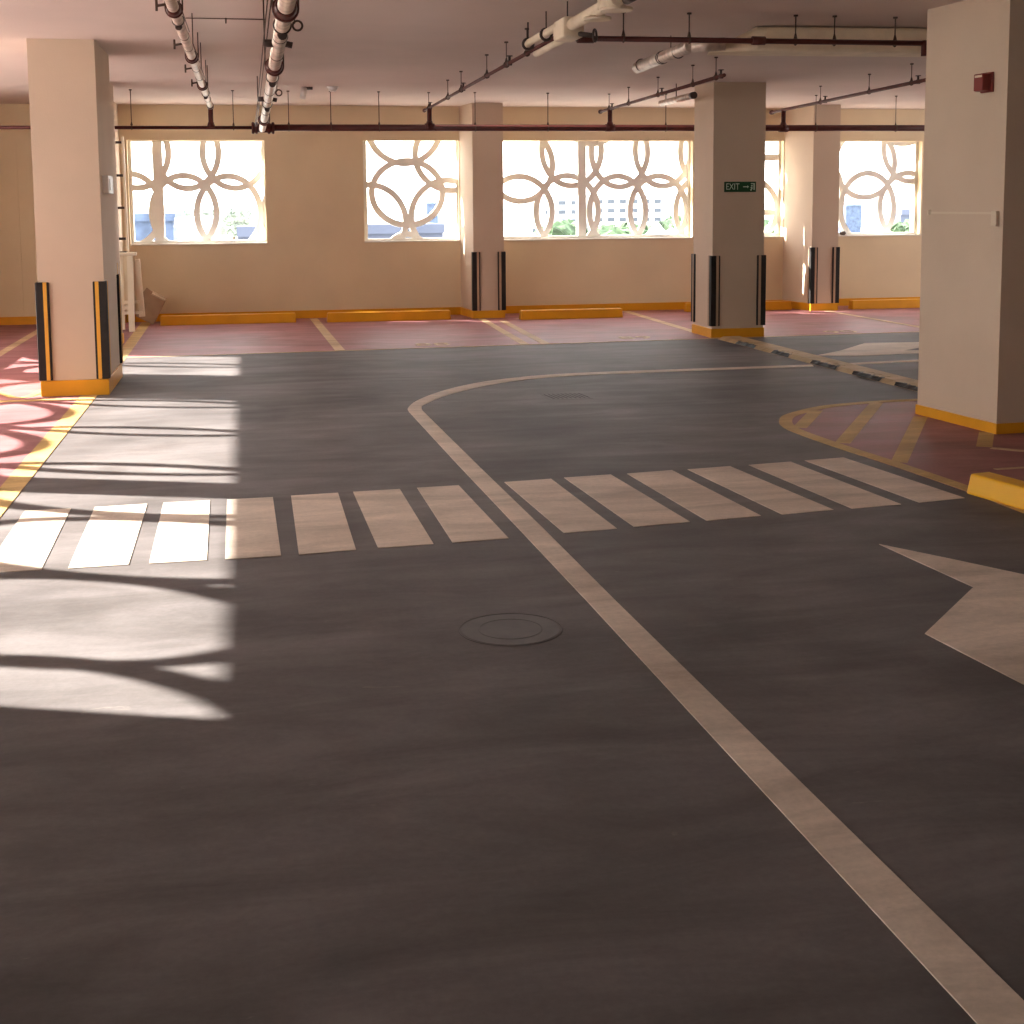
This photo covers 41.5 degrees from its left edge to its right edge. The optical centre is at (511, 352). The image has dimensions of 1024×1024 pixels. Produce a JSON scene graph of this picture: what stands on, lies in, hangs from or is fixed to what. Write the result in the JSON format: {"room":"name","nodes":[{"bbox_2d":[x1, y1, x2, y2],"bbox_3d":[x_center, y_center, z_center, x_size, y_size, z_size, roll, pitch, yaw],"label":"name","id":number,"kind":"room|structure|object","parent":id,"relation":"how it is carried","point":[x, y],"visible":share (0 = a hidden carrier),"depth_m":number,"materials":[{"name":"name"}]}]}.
{"room":"parking garage","nodes":[
{"label":"parking garage","id":0,"kind":"room"},
{"bbox_2d":[0,104,924,316],"bbox_3d":[0.850,-2.095,19.901,18.685,2.980,0.300,-2,6,-11],"label":"wall","id":1,"kind":"structure","parent":0,"point":[316,255],"depth_m":19.17,"materials":[{"name":"paint"}]},
{"bbox_2d":[14,140,30,316],"bbox_3d":[-6.174,-1.693,18.412,1.060,2.388,0.008,-2,6,-11],"label":"trim","id":2,"kind":"structure","parent":1,"relation":"attached to","point":[14,140],"depth_m":18.30,"materials":[{"name":"paint"}]},
{"bbox_2d":[127,140,266,245],"bbox_3d":[-4.379,-2.228,18.822,1.850,1.440,0.260,-2,6,-11],"label":"window","id":3,"kind":"structure","parent":1,"relation":"in","point":[160,180],"depth_m":18.81,"materials":[{"name":"metal"}]},
{"bbox_2d":[363,141,459,242],"bbox_3d":[-1.454,-2.313,19.386,1.370,1.440,0.260,-2,6,-11],"label":"window","id":4,"kind":"structure","parent":1,"relation":"in","point":[437,184],"depth_m":19.41,"materials":[{"name":"metal"}]},
{"bbox_2d":[0,297,919,324],"bbox_3d":[1.039,-0.657,19.931,18.385,0.112,0.020,-2,6,-11],"label":"baseboard","id":5,"kind":"structure","parent":1,"relation":"attached to","point":[30,320],"depth_m":19.58,"materials":[{"name":"yellow paint"}]},
{"bbox_2d":[503,141,692,240],"bbox_3d":[1.241,-2.390,19.905,2.900,1.440,0.260,-2,6,-11],"label":"window","id":6,"kind":"structure","parent":1,"relation":"in","point":[584,210],"depth_m":19.95,"materials":[{"name":"metal"}]},
{"bbox_2d":[764,141,782,237],"bbox_3d":[3.587,-2.458,20.357,0.980,1.440,0.260,-2,6,-11],"label":"window","id":7,"kind":"structure","parent":1,"relation":"in","point":[774,223],"depth_m":20.48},
{"bbox_2d":[838,141,920,236],"bbox_3d":[5.594,-2.516,20.743,1.390,1.440,0.260,-2,6,-11],"label":"window","id":8,"kind":"structure","parent":1,"relation":"in","point":[890,168],"depth_m":20.80,"materials":[{"name":"metal"}]},
{"bbox_2d":[0,0,964,108],"bbox_3d":[3.831,-2.034,4.438,18.685,0.250,31.630,-2,6,-11],"label":"ceiling","id":9,"kind":"structure","parent":0,"point":[403,50],"depth_m":12.28,"materials":[{"name":"paint"}]},
{"bbox_2d":[155,0,214,126],"bbox_3d":[-2.567,-2.330,10.723,0.154,0.445,11.403,-2,6,-11],"label":"insulated pipe","id":10,"kind":"object","parent":9,"relation":"hanging from","point":[173,8],"visible":1,"depth_m":10.06,"materials":[{"name":"metal"}]},
{"bbox_2d":[185,17,262,23],"bbox_3d":[-2.119,-2.457,9.996,0.580,0.040,0.012,-2,6,-11],"label":"conduit","id":11,"kind":"object","parent":9,"relation":"attached to","point":[185,17],"visible":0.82,"depth_m":9.99,"materials":[{"name":"metal"}]},
{"bbox_2d":[251,0,302,133],"bbox_3d":[-1.849,-2.250,10.370,0.275,0.539,12.424,-2,6,-11],"label":"insulated pipe","id":12,"kind":"object","parent":9,"relation":"hanging from","point":[284,12],"visible":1,"depth_m":8.06,"materials":[{"name":"metal"}]},
{"bbox_2d":[300,87,312,98],"bbox_3d":[-2.424,-3.052,15.884,0.158,0.147,0.144,-2,6,-11],"label":"security camera","id":13,"kind":"object","parent":9,"relation":"attached to","point":[303,91],"visible":1,"depth_m":15.84,"materials":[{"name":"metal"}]},
{"bbox_2d":[327,86,338,91],"bbox_3d":[-2.104,-3.094,15.852,0.138,0.060,0.138,-2,6,-11],"label":"smoke detector","id":14,"kind":"object","parent":9,"relation":"attached to","point":[331,88],"visible":1,"depth_m":15.81,"materials":[{"name":"white plastic"}]},
{"bbox_2d":[0,89,924,131],"bbox_3d":[1.490,-3.057,17.227,18.385,0.491,0.094,-2,6,-11],"label":"pipe","id":15,"kind":"object","parent":9,"relation":"hanging from","point":[379,127],"visible":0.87,"depth_m":16.93,"materials":[{"name":"red metal"}]},
{"bbox_2d":[423,28,553,130],"bbox_3d":[-0.227,-2.545,12.667,0.120,0.481,9.350,-2,6,-11],"label":"pipe","id":16,"kind":"object","parent":9,"relation":"hanging from","point":[429,125],"visible":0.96,"depth_m":12.90,"materials":[{"name":"red metal"}]},
{"bbox_2d":[522,0,632,56],"bbox_3d":[0.421,-2.266,9.289,0.270,0.302,2.550,-2,6,-11],"label":"insulated pipe","id":17,"kind":"object","parent":9,"relation":"hanging from","point":[567,28],"visible":0.99,"depth_m":9.16,"materials":[{"name":"metal"}]},
{"bbox_2d":[622,0,635,4],"bbox_3d":[0.954,-2.012,6.567,0.064,0.217,2.880,-2,6,-11],"label":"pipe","id":18,"kind":"object","parent":9,"relation":"attached to","point":[627,2],"visible":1,"depth_m":7.91,"materials":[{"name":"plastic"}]},
{"bbox_2d":[598,57,725,131],"bbox_3d":[1.593,-2.841,15.220,0.122,0.481,5.102,-2,6,-10],"label":"pipe","id":19,"kind":"object","parent":9,"relation":"hanging from","point":[610,127],"visible":1,"depth_m":15.09,"materials":[{"name":"red metal"}]},
{"bbox_2d":[658,84,696,105],"bbox_3d":[1.931,-3.037,15.803,0.080,0.225,1.250,-2,6,-11],"label":"pipe","id":20,"kind":"object","parent":9,"relation":"hanging from","point":[692,95],"visible":0.95,"depth_m":15.70,"materials":[{"name":"metal"}]},
{"bbox_2d":[632,35,725,72],"bbox_3d":[1.374,-2.542,11.367,0.320,0.224,1.702,-2,6,-11],"label":"pipe","id":21,"kind":"object","parent":9,"relation":"hanging from","point":[678,51],"visible":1,"depth_m":10.96,"materials":[{"name":"metal"}]},
{"bbox_2d":[576,12,926,55],"bbox_3d":[1.710,-2.350,9.923,2.924,0.295,0.255,-2,6,-11],"label":"pipe","id":22,"kind":"object","parent":9,"relation":"attached to","point":[754,40],"visible":0.81,"depth_m":9.99,"materials":[{"name":"red metal"}]},
{"bbox_2d":[707,26,926,56],"bbox_3d":[2.685,-2.506,10.896,2.284,0.197,0.354,-1,6,-8],"label":"duct","id":23,"kind":"object","parent":9,"relation":"attached to","point":[850,33],"visible":0.5,"depth_m":10.72,"materials":[{"name":"metal"}]},
{"bbox_2d":[769,63,925,131],"bbox_3d":[4.055,-2.713,13.897,0.125,0.481,8.568,-1,6,-8],"label":"pipe","id":24,"kind":"object","parent":9,"relation":"hanging from","point":[784,127],"visible":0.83,"depth_m":15.65,"materials":[{"name":"red metal"}]},
{"bbox_2d":[0,332,1023,1023],"bbox_3d":[3.856,1.177,4.793,18.685,0.250,31.630,-2,6,-11],"label":"floor","id":25,"kind":"structure","parent":0,"point":[287,788],"depth_m":4.17,"materials":[{"name":"asphalt"}]},
{"bbox_2d":[0,330,36,355],"bbox_3d":[-5.880,-0.135,16.169,0.100,0.004,4.630,-2,6,-11],"label":"parking line","id":26,"kind":"object","parent":25,"relation":"on","point":[10,347],"visible":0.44,"depth_m":15.89,"materials":[{"name":"yellow paint"}]},
{"bbox_2d":[0,390,40,397],"bbox_3d":[-4.358,0.321,11.933,1.169,0.005,0.636,6,9,44],"label":"parking line","id":27,"kind":"object","parent":25,"relation":"on","point":[39,391],"visible":0.72,"depth_m":11.50,"materials":[{"name":"yellow paint"}]},
{"bbox_2d":[0,508,70,572],"bbox_3d":[-2.333,0.900,6.565,0.259,0.003,1.252,-2,6,-11],"label":"crosswalk stripe","id":28,"kind":"object","parent":25,"relation":"on","point":[28,545],"visible":1,"depth_m":6.51,"materials":[{"name":"white paint"}]},
{"bbox_2d":[0,398,77,401],"bbox_3d":[-5.065,0.429,11.004,2.925,0.004,0.090,-2,6,-11],"label":"parking line","id":29,"kind":"object","parent":25,"relation":"on","point":[63,398],"visible":1,"depth_m":11.21,"materials":[{"name":"yellow paint"}]},
{"bbox_2d":[0,322,140,486],"bbox_3d":[-5.092,0.399,11.298,2.985,0.002,14.710,-2,6,-11],"label":"bay","id":30,"kind":"object","parent":25,"relation":"on","point":[23,425],"visible":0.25,"depth_m":11.00,"materials":[{"name":"paint"}]},
{"bbox_2d":[26,38,122,396],"bbox_3d":[-3.842,-1.178,11.924,0.585,2.980,1.260,-2,6,-11],"label":"concrete column","id":31,"kind":"structure","parent":25,"relation":"on","point":[78,293],"depth_m":11.36,"materials":[{"name":"paint"}]},
{"bbox_2d":[102,175,112,193],"bbox_3d":[-3.519,-1.463,11.767,0.055,0.155,0.420,-2,6,-11],"label":"switch box","id":32,"kind":"object","parent":31,"relation":"attached to","point":[107,181],"visible":1,"depth_m":11.57,"materials":[{"name":"white plastic"}]},
{"bbox_2d":[109,179,112,189],"bbox_3d":[-3.495,-1.463,11.771,0.005,0.095,0.220,-2,6,-11],"label":"switch plate","id":33,"kind":"object","parent":32,"relation":"attached to","point":[110,180],"depth_m":11.73,"materials":[{"name":"white plastic"}]},
{"bbox_2d":[0,322,150,516],"bbox_3d":[-3.634,0.360,11.539,0.185,0.004,14.631,-2,6,-11],"label":"parking line","id":34,"kind":"object","parent":25,"relation":"on","point":[10,489],"visible":0.68,"depth_m":9.08,"materials":[{"name":"yellow paint"}]},
{"bbox_2d":[68,504,146,568],"bbox_3d":[-1.977,0.889,6.644,0.278,0.003,1.277,-2,6,-11],"label":"crosswalk stripe","id":35,"kind":"object","parent":25,"relation":"on","point":[109,537],"visible":1,"depth_m":6.55,"materials":[{"name":"white paint"}]},
{"bbox_2d":[110,84,123,342],"bbox_3d":[-4.824,-1.550,15.354,0.655,2.980,0.687,-2,6,-11],"label":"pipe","id":36,"kind":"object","parent":25,"relation":"on","point":[111,86],"depth_m":15.51,"materials":[{"name":"metal"}]},
{"bbox_2d":[114,102,126,323],"bbox_3d":[-5.483,-1.852,18.134,0.424,2.980,0.804,-2,6,-11],"label":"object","id":37,"kind":"structure","parent":25,"relation":"on","point":[115,104],"depth_m":18.23,"materials":[{"name":"paint"}]},
{"bbox_2d":[115,137,128,306],"bbox_3d":[-5.081,-1.555,17.600,0.168,2.510,0.456,-2,7,-16],"label":"ladder","id":38,"kind":"object","parent":25,"relation":"on","point":[123,175],"visible":0.4,"depth_m":17.60,"materials":[{"name":"beige metal"}]},
{"bbox_2d":[120,252,144,331],"bbox_3d":[-4.898,-0.777,17.346,0.325,1.012,0.230,-2,6,-11],"label":"trestle","id":39,"kind":"object","parent":25,"relation":"on","point":[130,268],"visible":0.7,"depth_m":17.34,"materials":[{"name":"beige"}]},
{"bbox_2d":[149,500,209,563],"bbox_3d":[-1.636,0.878,6.719,0.266,0.003,1.279,-2,6,-11],"label":"crosswalk stripe","id":40,"kind":"object","parent":25,"relation":"on","point":[183,527],"visible":1,"depth_m":6.62,"materials":[{"name":"white paint"}]},
{"bbox_2d":[160,313,295,325],"bbox_3d":[-3.851,-0.456,18.360,1.808,0.130,0.156,-2,6,-11],"label":"wheel stop","id":41,"kind":"object","parent":25,"relation":"on","point":[209,319],"visible":1,"depth_m":18.30,"materials":[{"name":"yellow paint"}]},
{"bbox_2d":[225,497,280,559],"bbox_3d":[-1.308,0.868,6.784,0.261,0.003,1.285,-2,6,-11],"label":"crosswalk stripe","id":42,"kind":"object","parent":25,"relation":"on","point":[251,525],"visible":1,"depth_m":6.69,"materials":[{"name":"white paint"}]},
{"bbox_2d":[291,493,355,554],"bbox_3d":[-0.976,0.856,6.873,0.264,0.003,1.305,-2,6,-11],"label":"crosswalk stripe","id":43,"kind":"object","parent":25,"relation":"on","point":[321,525],"visible":1,"depth_m":6.78,"materials":[{"name":"white paint"}]},
{"bbox_2d":[310,318,344,350],"bbox_3d":[-2.353,-0.253,17.000,0.110,0.004,4.331,-2,6,-12],"label":"parking line","id":44,"kind":"object","parent":25,"relation":"on","point":[333,342],"visible":1,"depth_m":16.58,"materials":[{"name":"yellow paint"}]},
{"bbox_2d":[327,310,450,322],"bbox_3d":[-1.698,-0.504,18.653,1.708,0.130,0.156,-2,6,-11],"label":"wheel stop","id":45,"kind":"object","parent":25,"relation":"on","point":[417,314],"visible":1,"depth_m":18.59,"materials":[{"name":"yellow paint"}]},
{"bbox_2d":[353,489,432,547],"bbox_3d":[-0.630,0.843,6.971,0.284,0.003,1.285,-2,6,-11],"label":"crosswalk stripe","id":46,"kind":"object","parent":25,"relation":"on","point":[391,521],"visible":1,"depth_m":6.88,"materials":[{"name":"white paint"}]},
{"bbox_2d":[417,485,508,542],"bbox_3d":[-0.277,0.830,7.065,0.288,0.003,1.287,-2,6,-11],"label":"crosswalk stripe","id":47,"kind":"object","parent":25,"relation":"on","point":[461,518],"visible":1,"depth_m":6.96,"materials":[{"name":"white paint"}]},
{"bbox_2d":[459,103,505,318],"bbox_3d":[-0.426,-2.000,19.127,0.537,2.980,0.767,-2,6,-11],"label":"concrete column","id":48,"kind":"structure","parent":25,"relation":"on","point":[483,255],"depth_m":18.83,"materials":[{"name":"paint"}]},
{"bbox_2d":[479,318,528,343],"bbox_3d":[-0.140,-0.284,17.128,0.100,0.004,3.561,-1,6,-9],"label":"parking line","id":49,"kind":"object","parent":25,"relation":"on","point":[520,341],"visible":1,"depth_m":16.92,"materials":[{"name":"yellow paint"}]},
{"bbox_2d":[458,613,562,645],"bbox_3d":[-0.006,1.046,5.104,0.394,0.004,0.394,-2,6,-11],"label":"manhole cover","id":50,"kind":"object","parent":25,"relation":"on","point":[504,629],"visible":1,"depth_m":5.10,"materials":[{"name":"metal"}]},
{"bbox_2d":[126,306,919,357],"bbox_3d":[2.926,-0.401,17.988,15.330,0.002,4.547,-2,6,-11],"label":"bay","id":51,"kind":"object","parent":25,"relation":"on","point":[303,335],"visible":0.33,"depth_m":16.99,"materials":[{"name":"paint"}]},
{"bbox_2d":[136,288,166,323],"bbox_3d":[-4.889,-0.638,18.297,0.407,0.508,0.276,-2,6,-11],"label":"cardboard box","id":52,"kind":"object","parent":51,"relation":"on","point":[154,302],"visible":0.86,"depth_m":18.20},
{"bbox_2d":[416,343,449,345],"bbox_3d":[-0.912,-0.095,15.452,0.393,0.002,0.294,-2,6,-11],"label":"bay number","id":53,"kind":"object","parent":51,"relation":"on","point":[417,344],"visible":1,"depth_m":15.43,"materials":[{"name":"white paint"}]},
{"bbox_2d":[618,336,649,338],"bbox_3d":[1.464,-0.179,16.054,0.390,0.002,0.294,-2,6,-11],"label":"bay number","id":54,"kind":"object","parent":51,"relation":"on","point":[623,337],"visible":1,"depth_m":16.05,"materials":[{"name":"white paint"}]},
{"bbox_2d":[127,331,918,357],"bbox_3d":[3.309,-0.197,16.110,15.215,0.004,0.035,-2,6,-13],"label":"bay line","id":55,"kind":"object","parent":25,"relation":"on","point":[918,331],"visible":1,"depth_m":15.27,"materials":[{"name":"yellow paint"}]},
{"bbox_2d":[500,321,549,343],"bbox_3d":[0.129,-0.267,16.952,0.100,0.004,3.111,-1,6,-9],"label":"parking line","id":56,"kind":"object","parent":25,"relation":"on","point":[507,323],"visible":1,"depth_m":16.65,"materials":[{"name":"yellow paint"}]},
{"bbox_2d":[505,479,616,532],"bbox_3d":[0.240,0.808,7.227,0.284,0.003,1.268,-2,6,-14],"label":"crosswalk stripe","id":57,"kind":"object","parent":25,"relation":"on","point":[554,502],"visible":1,"depth_m":7.15,"materials":[{"name":"white paint"}]},
{"bbox_2d":[541,392,592,399],"bbox_3d":[0.452,0.362,11.247,0.360,0.002,0.380,-2,6,-11],"label":"drain grate","id":58,"kind":"object","parent":25,"relation":"on","point":[576,395],"visible":1,"depth_m":11.22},
{"bbox_2d":[519,308,622,319],"bbox_3d":[0.823,-0.540,18.805,1.458,0.130,0.156,-2,6,-11],"label":"wheel stop","id":59,"kind":"object","parent":25,"relation":"on","point":[588,312],"visible":1,"depth_m":18.74,"materials":[{"name":"yellow paint"}]},
{"bbox_2d":[564,474,689,526],"bbox_3d":[0.595,0.793,7.340,0.305,0.003,1.260,-2,7,-14],"label":"crosswalk stripe","id":60,"kind":"object","parent":25,"relation":"on","point":[631,505],"visible":1,"depth_m":7.25,"materials":[{"name":"white paint"}]},
{"bbox_2d":[623,311,709,337],"bbox_3d":[2.038,-0.391,17.944,0.110,0.004,4.137,-2,6,-10],"label":"parking line","id":61,"kind":"object","parent":25,"relation":"on","point":[629,312],"visible":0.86,"depth_m":18.17,"materials":[{"name":"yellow paint"}]},
{"bbox_2d":[627,470,760,520],"bbox_3d":[0.972,0.777,7.454,0.307,0.003,1.260,-2,7,-15],"label":"crosswalk stripe","id":62,"kind":"object","parent":25,"relation":"on","point":[709,505],"visible":1,"depth_m":7.37,"materials":[{"name":"white paint"}]},
{"bbox_2d":[408,365,1023,1023],"bbox_3d":[0.416,0.740,7.828,3.350,0.004,11.597,1,6,9],"label":"lane line","id":63,"kind":"object","parent":25,"relation":"on","point":[982,993],"visible":1,"depth_m":3.64,"materials":[{"name":"white paint"}]},
{"bbox_2d":[691,82,765,337],"bbox_3d":[2.597,-1.699,16.193,0.690,2.980,0.740,-2,6,-11],"label":"concrete column","id":64,"kind":"structure","parent":25,"relation":"on","point":[728,259],"depth_m":15.90,"materials":[{"name":"paint"}]},
{"bbox_2d":[724,182,755,191],"bbox_3d":[2.673,-1.941,15.817,0.390,0.120,0.020,-2,6,-11],"label":"exit sign","id":65,"kind":"object","parent":64,"relation":"attached to","point":[728,186],"visible":1,"depth_m":15.81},
{"bbox_2d":[684,301,791,311],"bbox_3d":[3.338,-0.683,19.928,1.628,0.130,0.156,-2,6,-11],"label":"wheel stop","id":66,"kind":"object","parent":25,"relation":"on","point":[770,305],"visible":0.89,"depth_m":19.97,"materials":[{"name":"yellow paint"}]},
{"bbox_2d":[688,466,832,514],"bbox_3d":[1.356,0.761,7.571,0.302,0.003,1.245,-2,7,-16],"label":"crosswalk stripe","id":67,"kind":"object","parent":25,"relation":"on","point":[778,499],"visible":1,"depth_m":7.48,"materials":[{"name":"white paint"}]},
{"bbox_2d":[782,105,840,310],"bbox_3d":[4.441,-2.136,20.024,0.558,2.980,0.847,-2,6,-11],"label":"concrete column","id":68,"kind":"structure","parent":25,"relation":"on","point":[811,251],"depth_m":19.74,"materials":[{"name":"paint"}]},
{"bbox_2d":[719,336,917,391],"bbox_3d":[3.119,0.086,13.405,0.342,0.037,5.060,-2,6,-12],"label":"bump","id":69,"kind":"object","parent":25,"relation":"on","point":[872,374],"visible":0.87,"depth_m":13.19,"materials":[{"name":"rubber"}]},
{"bbox_2d":[749,462,900,508],"bbox_3d":[1.748,0.745,7.695,0.297,0.003,1.253,-2,7,-16],"label":"crosswalk stripe","id":70,"kind":"object","parent":25,"relation":"on","point":[853,497],"visible":1,"depth_m":7.62,"materials":[{"name":"white paint"}]},
{"bbox_2d":[818,342,918,355],"bbox_3d":[4.383,-0.053,14.734,2.620,0.003,1.170,-2,6,-11],"label":"direction arrow","id":71,"kind":"object","parent":25,"relation":"on","point":[891,348],"visible":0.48,"depth_m":14.55,"materials":[{"name":"white paint"}]},
{"bbox_2d":[826,311,918,327],"bbox_3d":[4.941,-0.438,18.177,0.100,0.004,3.222,-2,6,-12],"label":"parking line","id":72,"kind":"object","parent":25,"relation":"on","point":[826,311],"visible":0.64,"depth_m":18.24,"materials":[{"name":"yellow paint"}]},
{"bbox_2d":[848,299,919,308],"bbox_3d":[5.885,-0.734,20.216,1.758,0.130,0.156,-2,6,-11],"label":"wheel stop","id":73,"kind":"object","parent":25,"relation":"on","point":[882,303],"visible":0.56,"depth_m":20.08,"materials":[{"name":"yellow paint"}]},
{"bbox_2d":[805,457,963,502],"bbox_3d":[2.122,0.728,7.821,0.293,0.003,1.248,-2,7,-17],"label":"crosswalk stripe","id":74,"kind":"object","parent":25,"relation":"on","point":[918,492],"visible":1,"depth_m":7.75,"materials":[{"name":"white paint"}]},
{"bbox_2d":[851,360,918,364],"bbox_3d":[5.098,0.041,13.832,3.790,0.003,0.157,-2,7,-16],"label":"lane line","id":75,"kind":"object","parent":25,"relation":"on","point":[899,361],"visible":0.46,"depth_m":13.40,"materials":[{"name":"white paint"}]},
{"bbox_2d":[779,399,1023,513],"bbox_3d":[4.115,0.629,8.571,3.917,0.004,5.020,-2,6,-11],"label":"traffic island","id":76,"kind":"object","parent":25,"relation":"on","point":[889,432],"depth_m":9.06,"materials":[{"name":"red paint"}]},
{"bbox_2d":[879,544,1023,684],"bbox_3d":[2.150,1.071,4.710,1.098,0.003,3.342,-2,6,-11],"label":"direction arrow","id":77,"kind":"object","parent":25,"relation":"on","point":[986,625],"visible":1,"depth_m":5.20,"materials":[{"name":"white paint"}]},
{"bbox_2d":[915,0,1023,433],"bbox_3d":[3.495,-0.980,9.632,0.694,2.980,0.982,-2,7,-16],"label":"concrete column","id":78,"kind":"structure","parent":25,"relation":"on","point":[971,361],"depth_m":9.39,"materials":[{"name":"paint"}]},
{"bbox_2d":[927,210,999,225],"bbox_3d":[3.167,-0.950,9.515,0.030,0.110,0.812,-2,7,-17],"label":"conduit","id":79,"kind":"object","parent":78,"relation":"attached to","point":[994,214],"visible":1,"depth_m":9.25,"materials":[{"name":"beige plastic"}]},
{"bbox_2d":[974,72,993,92],"bbox_3d":[3.202,-1.836,9.179,0.088,0.135,0.128,-2,7,-17],"label":"fire alarm","id":80,"kind":"object","parent":78,"relation":"attached to","point":[983,82],"visible":1,"depth_m":9.13,"materials":[{"name":"red plastic"}]},
{"bbox_2d":[967,472,1023,509],"bbox_3d":[2.921,0.812,6.492,0.166,0.115,1.998,-3,7,-21],"label":"wheel stop","id":81,"kind":"object","parent":25,"relation":"on","point":[998,488],"visible":1,"depth_m":7.19,"materials":[{"name":"yellow paint"}]},
{"label":"outside","id":82,"kind":"structure","parent":0,"visible":0},
{"bbox_2d":[220,227,880,239],"bbox_3d":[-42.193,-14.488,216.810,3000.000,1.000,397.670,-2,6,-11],"label":"sandy ground","id":83,"kind":"structure","parent":82,"point":[450,234],"depth_m":380.96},
{"bbox_2d":[134,212,184,240],"bbox_3d":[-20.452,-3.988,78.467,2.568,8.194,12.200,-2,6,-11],"label":"building","id":84,"kind":"structure","parent":83,"relation":"on","point":[143,228],"depth_m":72.31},
{"bbox_2d":[185,210,193,215],"bbox_3d":[-34.148,-11.315,145.833,3.962,8.165,3.702,-2,6,-11],"label":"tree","id":85,"kind":"object","parent":83,"relation":"on","point":[188,213],"visible":0.02,"depth_m":144.51,"materials":[{"name":"green plant"}]},
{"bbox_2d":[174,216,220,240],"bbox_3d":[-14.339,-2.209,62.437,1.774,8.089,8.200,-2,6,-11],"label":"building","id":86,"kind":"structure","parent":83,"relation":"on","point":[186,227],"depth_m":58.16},
{"bbox_2d":[193,207,212,215],"bbox_3d":[-31.349,-10.992,141.268,3.759,8.484,3.244,-2,6,-11],"label":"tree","id":87,"kind":"object","parent":83,"relation":"on","point":[204,211],"visible":0.06,"depth_m":140.17,"materials":[{"name":"green plant"}]},
{"bbox_2d":[219,204,252,239],"bbox_3d":[-28.179,-10.653,136.722,3.969,8.761,3.310,-2,6,-11],"label":"tree","id":88,"kind":"object","parent":83,"relation":"on","point":[241,215],"visible":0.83,"depth_m":135.39,"materials":[{"name":"green plant"}]},
{"bbox_2d":[237,225,255,239],"bbox_3d":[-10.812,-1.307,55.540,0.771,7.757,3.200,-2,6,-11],"label":"building","id":89,"kind":"structure","parent":83,"relation":"on","point":[243,232],"depth_m":53.59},
{"bbox_2d":[368,223,444,238],"bbox_3d":[-5.231,-2.116,62.693,3.608,7.711,5.200,-2,6,-11],"label":"building","id":90,"kind":"structure","parent":83,"relation":"on","point":[375,230],"depth_m":59.87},
{"bbox_2d":[424,203,437,222],"bbox_3d":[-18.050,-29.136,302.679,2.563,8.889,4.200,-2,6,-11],"label":"building","id":91,"kind":"structure","parent":83,"relation":"on","point":[429,207],"depth_m":300.52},
{"bbox_2d":[516,196,575,231],"bbox_3d":[11.108,-42.314,412.507,16.339,10.700,20.200,-2,6,-11],"label":"building","id":92,"kind":"structure","parent":83,"relation":"on","point":[565,206],"depth_m":403.12,"materials":[{"name":"white concrete"}]},
{"bbox_2d":[548,219,587,235],"bbox_3d":[3.127,-3.020,69.938,3.355,7.791,2.904,-2,6,-11],"label":"tree","id":93,"kind":"object","parent":83,"relation":"on","point":[560,227],"visible":0.11,"depth_m":68.43,"materials":[{"name":"green plant"}]},
{"bbox_2d":[599,228,628,234],"bbox_3d":[4.276,-2.415,66.224,3.376,7.386,2.689,-2,6,-11],"label":"tree","id":94,"kind":"object","parent":83,"relation":"on","point":[613,231],"visible":0.02,"depth_m":65.38,"materials":[{"name":"green plant"}]},
{"bbox_2d":[597,223,647,234],"bbox_3d":[5.731,-2.970,70.471,3.624,7.535,2.832,-2,6,-11],"label":"tree","id":95,"kind":"object","parent":83,"relation":"on","point":[603,226],"visible":0.03,"depth_m":69.92,"materials":[{"name":"green plant"}]},
{"bbox_2d":[586,195,663,230],"bbox_3d":[33.270,-43.144,416.757,22.265,10.902,20.200,-2,6,-11],"label":"building","id":96,"kind":"structure","parent":83,"relation":"on","point":[613,207],"depth_m":406.77,"materials":[{"name":"white concrete"}]},
{"bbox_2d":[616,222,651,228],"bbox_3d":[7.501,-3.501,74.886,3.411,7.595,2.792,-2,6,-11],"label":"tree","id":97,"kind":"object","parent":83,"relation":"on","point":[624,224],"visible":0.02,"depth_m":74.64,"materials":[{"name":"green plant"}]},
{"bbox_2d":[645,221,675,234],"bbox_3d":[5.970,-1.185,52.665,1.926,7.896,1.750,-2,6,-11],"label":"tent","id":98,"kind":"object","parent":83,"relation":"on","point":[656,228],"visible":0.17,"depth_m":51.66,"materials":[{"name":"white fabric"}]},
{"bbox_2d":[646,215,681,230],"bbox_3d":[8.143,-3.245,70.932,3.513,7.945,2.843,-2,6,-11],"label":"tree","id":99,"kind":"object","parent":83,"relation":"on","point":[669,219],"visible":0.02,"depth_m":70.63,"materials":[{"name":"green plant"}]},
{"bbox_2d":[658,220,672,230],"bbox_3d":[8.623,-2.881,67.018,3.771,8.074,2.949,-2,6,-11],"label":"tree","id":100,"kind":"object","parent":83,"relation":"on","point":[662,223],"visible":0.02,"depth_m":66.18,"materials":[{"name":"green plant"}]},
{"bbox_2d":[764,219,774,232],"bbox_3d":[13.702,-2.891,68.046,3.789,7.792,2.816,-2,6,-11],"label":"tree","id":101,"kind":"object","parent":83,"relation":"on","point":[766,222],"visible":0.02,"depth_m":67.34,"materials":[{"name":"green plant"}]},
{"bbox_2d":[838,205,861,232],"bbox_3d":[88.492,-35.004,354.672,4.388,7.533,6.200,-2,6,-11],"label":"building","id":102,"kind":"structure","parent":83,"relation":"on","point":[852,213],"depth_m":351.86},
{"bbox_2d":[879,219,909,231],"bbox_3d":[22.393,-3.945,78.049,3.143,7.559,2.890,-2,6,-11],"label":"tree","id":103,"kind":"object","parent":83,"relation":"on","point":[898,226],"visible":0.08,"depth_m":76.81,"materials":[{"name":"green plant"}]},
{"bbox_2d":[894,209,909,222],"bbox_3d":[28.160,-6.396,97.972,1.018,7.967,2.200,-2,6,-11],"label":"building","id":104,"kind":"structure","parent":83,"relation":"on","point":[901,214],"depth_m":96.69,"materials":[{"name":"white concrete"}]},
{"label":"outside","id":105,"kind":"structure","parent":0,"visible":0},
{"bbox_2d":[134,203,909,233],"bbox_3d":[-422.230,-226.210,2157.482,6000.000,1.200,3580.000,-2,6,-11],"label":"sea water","id":106,"kind":"structure","parent":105,"point":[447,215],"depth_m":1049.06,"materials":[{"name":"liquid"}]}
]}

